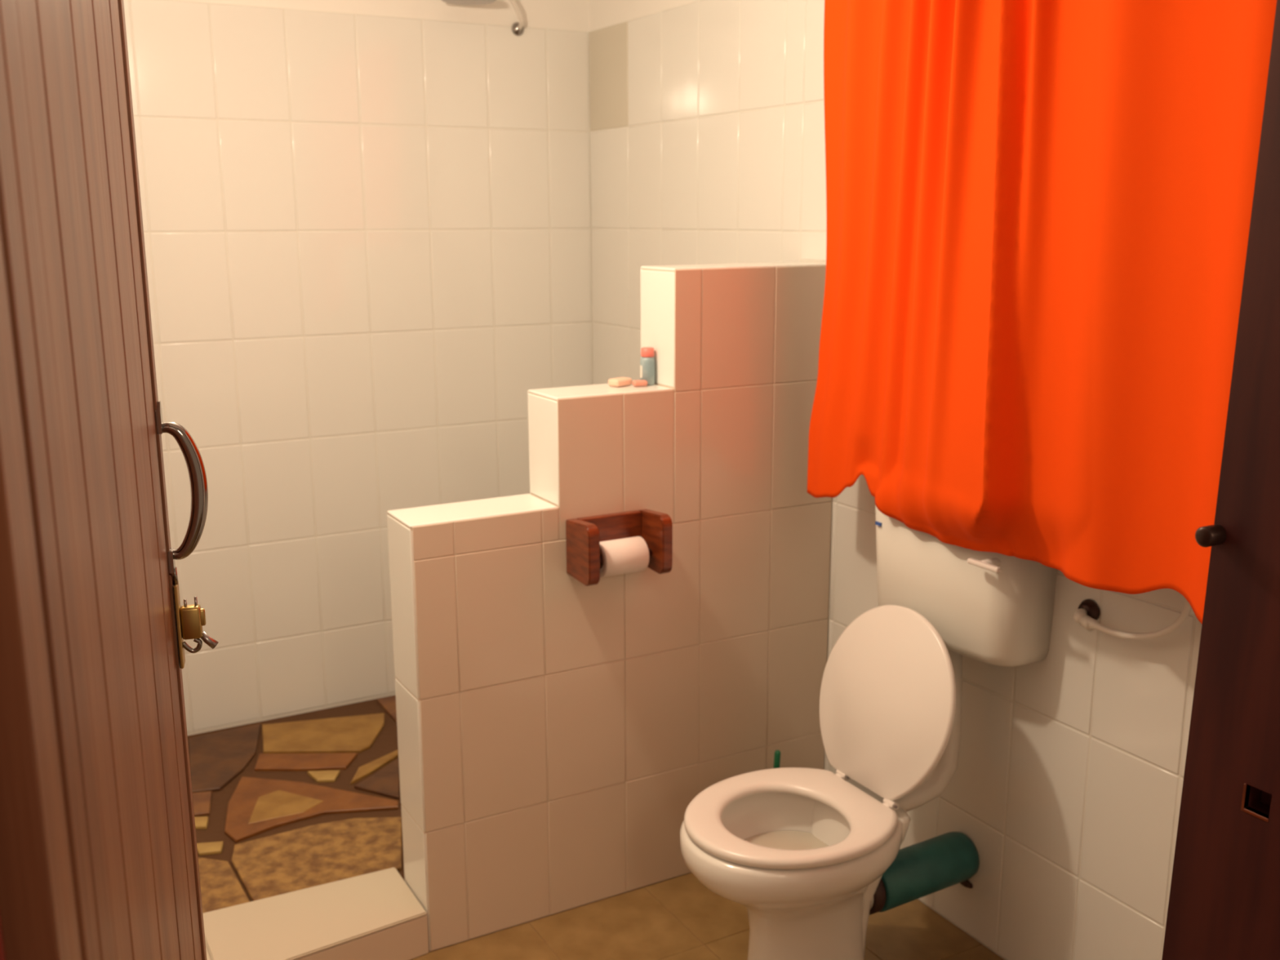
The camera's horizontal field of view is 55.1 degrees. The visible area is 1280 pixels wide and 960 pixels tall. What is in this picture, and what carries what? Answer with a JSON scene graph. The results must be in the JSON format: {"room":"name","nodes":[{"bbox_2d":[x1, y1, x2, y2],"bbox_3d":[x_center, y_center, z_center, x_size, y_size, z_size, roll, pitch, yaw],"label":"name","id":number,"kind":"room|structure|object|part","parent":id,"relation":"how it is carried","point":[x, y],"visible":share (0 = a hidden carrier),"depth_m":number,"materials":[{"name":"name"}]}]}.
{"room":"bathroom","nodes":[
{"label":"bathroom","id":0,"kind":"room"},
{"bbox_2d":[187,694,404,913],"bbox_3d":[-0.860,0.910,3.248,2.250,0.185,1.122,-7,14,-28],"label":"floor","id":1,"kind":"structure","parent":0,"point":[283,805],"depth_m":3.17,"materials":[{"name":"brown stone"}]},
{"bbox_2d":[123,0,592,735],"bbox_3d":[-1.167,-0.344,3.532,2.450,2.520,0.121,-7,14,-28],"label":"wall","id":2,"kind":"structure","parent":0,"point":[366,224],"depth_m":3.62,"materials":[{"name":"white tile"}]},
{"bbox_2d":[441,0,524,35],"bbox_3d":[-0.427,-1.379,3.544,0.324,0.141,0.160,-11,16,-40],"label":"shower head","id":3,"kind":"object","parent":2,"relation":"attached to","point":[517,28],"visible":1,"depth_m":3.58},
{"bbox_3d":[-0.407,-1.393,3.573,0.055,0.127,0.239,8,14,32],"label":"arm","id":4,"kind":"part","parent":3,"relation":"part of","materials":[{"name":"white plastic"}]},
{"bbox_2d":[409,872,1004,959],"bbox_3d":[0.503,1.459,0.878,2.450,0.100,4.455,-7,14,-28],"label":"floor","id":5,"kind":"structure","parent":0,"point":[678,917],"depth_m":2.73,"materials":[{"name":"brown tile"}]},
{"bbox_2d":[203,866,428,959],"bbox_3d":[-1.014,1.026,2.441,1.179,0.099,0.371,-7,14,-28],"label":"shower curb","id":6,"kind":"object","parent":5,"relation":"on","point":[375,915],"visible":0.74,"depth_m":2.61,"materials":[{"name":"beige tile"}]},
{"bbox_2d":[386,262,831,951],"bbox_3d":[-0.034,0.246,2.832,1.066,1.452,0.156,-7,14,-28],"label":"wall","id":7,"kind":"structure","parent":5,"relation":"on","point":[557,734],"depth_m":2.75,"materials":[{"name":"beige tile"}]},
{"bbox_2d":[565,509,672,586],"bbox_3d":[-0.044,0.142,2.647,0.203,0.132,0.112,-7,14,-28],"label":"toilet roll holder","id":8,"kind":"object","parent":7,"relation":"attached to","point":[584,535],"visible":0.93,"depth_m":2.64,"materials":[{"name":"red wood"}]},
{"bbox_3d":[-0.122,0.151,2.605,0.026,0.132,0.112,-7,14,-28],"label":"arm","id":9,"kind":"part","parent":8,"relation":"part of","materials":[{"name":"red wood"}]},
{"bbox_2d":[600,536,648,577],"bbox_3d":[-0.043,0.166,2.651,0.104,0.076,0.076,-7,14,-28],"label":"toilet paper roll","id":10,"kind":"object","parent":8,"relation":"on","point":[631,554],"visible":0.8,"depth_m":2.62,"materials":[{"name":"beige paper"}]},
{"bbox_3d":[0.033,0.133,2.689,0.025,0.132,0.112,-7,14,-28],"label":"arm","id":11,"kind":"part","parent":8,"relation":"part of","materials":[{"name":"red wood"}]},
{"bbox_2d":[608,377,631,386],"bbox_3d":[-0.044,-0.220,2.750,0.034,0.017,0.050,11,17,42],"label":"soap bar","id":12,"kind":"object","parent":7,"relation":"on","point":[620,381],"visible":1,"depth_m":2.73,"materials":[{"name":"beige"}]},
{"bbox_2d":[631,379,647,386],"bbox_3d":[0.000,-0.217,2.743,0.032,0.013,0.022,-4,13,-17],"label":"soap piece","id":13,"kind":"object","parent":7,"relation":"on","point":[640,382],"visible":1,"depth_m":2.73,"materials":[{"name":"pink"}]},
{"bbox_2d":[640,346,654,385],"bbox_3d":[0.017,-0.257,2.764,0.033,0.084,0.033,-7,14,-28],"label":"bottle","id":14,"kind":"object","parent":7,"relation":"on","point":[647,360],"visible":0.94,"depth_m":2.75,"materials":[{"name":"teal plastic"}]},
{"bbox_2d":[773,750,781,768],"bbox_3d":[0.325,0.800,2.965,0.100,0.310,0.100,-7,14,-28],"label":"toilet brush","id":15,"kind":"object","parent":5,"relation":"on","point":[777,753],"visible":0.19,"depth_m":2.93,"materials":[{"name":"green plastic"}]},
{"bbox_2d":[680,604,955,959],"bbox_3d":[0.326,0.671,2.447,0.535,0.780,0.400,-7,14,-28],"label":"toilet","id":16,"kind":"object","parent":5,"relation":"on","point":[807,852],"visible":1,"depth_m":2.43,"materials":[{"name":"white ceramic"}]},
{"bbox_3d":[0.280,0.660,2.402,0.395,0.020,0.372,-7,14,-28],"label":"seat","id":17,"kind":"part","parent":16,"relation":"part of","materials":[{"name":"white plastic"}]},
{"bbox_3d":[0.300,0.865,2.457,0.459,0.398,0.366,-7,14,-28],"label":"bowl","id":18,"kind":"part","parent":16,"relation":"part of","materials":[{"name":"white ceramic"}]},
{"bbox_3d":[0.501,0.442,2.508,0.017,0.374,0.384,13,4,-31],"label":"lid","id":19,"kind":"part","parent":16,"relation":"part of","materials":[{"name":"white plastic"}]},
{"bbox_2d":[588,0,1201,959],"bbox_3d":[0.651,-0.178,2.728,0.121,2.520,3.104,-7,14,-28],"label":"wall","id":20,"kind":"structure","parent":0,"point":[708,137],"depth_m":2.81,"materials":[{"name":"white tile"}]},
{"bbox_2d":[869,831,979,915],"bbox_3d":[0.590,0.851,2.641,0.292,0.126,0.106,-7,14,-28],"label":"pipe","id":21,"kind":"object","parent":20,"relation":"attached to","point":[922,868],"visible":0.66,"depth_m":2.61,"materials":[{"name":"teal plastic"}]},
{"bbox_2d":[875,504,1057,812],"bbox_3d":[0.606,0.356,2.545,0.246,0.672,0.435,-7,14,-28],"label":"cistern","id":22,"kind":"object","parent":20,"relation":"attached to","point":[988,607],"visible":0.48,"depth_m":2.43,"materials":[{"name":"white ceramic"}]},
{"bbox_3d":[0.644,0.200,2.537,0.155,0.282,0.416,-7,14,-28],"label":"tank","id":23,"kind":"part","parent":22,"relation":"part of","materials":[{"name":"white ceramic"}]},
{"bbox_3d":[0.675,0.159,2.334,0.066,0.016,0.080,-7,14,-28],"label":"flush lever","id":24,"kind":"part","parent":22,"relation":"part of","materials":[{"name":"white plastic"}]},
{"bbox_2d":[1072,598,1191,639],"bbox_3d":[0.886,0.193,2.199,0.052,0.204,0.268,-7,14,-28],"label":"supply hose","id":25,"kind":"object","parent":20,"relation":"attached to","point":[1087,613],"visible":0.85,"depth_m":2.23,"materials":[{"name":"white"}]},
{"bbox_3d":[0.297,0.225,0.863,2.377,2.520,0.120,-7,14,-28],"label":"wall","id":26,"kind":"structure","parent":0,"visible":0},
{"bbox_2d":[0,919,5,959],"bbox_3d":[-0.313,0.404,0.567,0.072,2.100,0.105,-7,14,-28],"label":"trim","id":27,"kind":"structure","parent":26,"relation":"attached to","point":[2,946],"depth_m":0.55,"materials":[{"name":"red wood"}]},
{"bbox_2d":[0,0,218,959],"bbox_3d":[-0.373,0.349,0.961,0.072,2.018,0.678,-4,13,-16],"label":"door","id":28,"kind":"structure","parent":26,"relation":"in","point":[99,858],"depth_m":0.76,"materials":[{"name":"brown wood"}]},
{"bbox_3d":[-0.450,0.011,1.212,0.042,0.139,0.016,-4,13,-16],"label":"handle","id":29,"kind":"part","parent":28,"relation":"part of","materials":[{"name":"silver metal"}]},
{"bbox_2d":[806,0,1276,624],"bbox_3d":[0.741,-0.477,1.976,0.209,1.349,1.592,-5,13,-22],"label":"curtain","id":30,"kind":"object","parent":26,"relation":"hanging from","point":[1038,212],"visible":0.94,"depth_m":2.09,"materials":[{"name":"orange fabric"}]},
{"bbox_2d":[1161,0,1279,959],"bbox_3d":[0.535,0.307,1.003,0.136,2.100,0.176,-7,14,-28],"label":"trim","id":31,"kind":"structure","parent":26,"relation":"attached to","point":[1224,904],"depth_m":0.99,"materials":[{"name":"red wood"}]},
{"bbox_3d":[0.467,0.045,1.002,0.022,0.017,0.017,-7,14,-28],"label":"door stop knob","id":32,"kind":"part","parent":31,"relation":"part of","materials":[{"name":"brown metal"}]}
]}

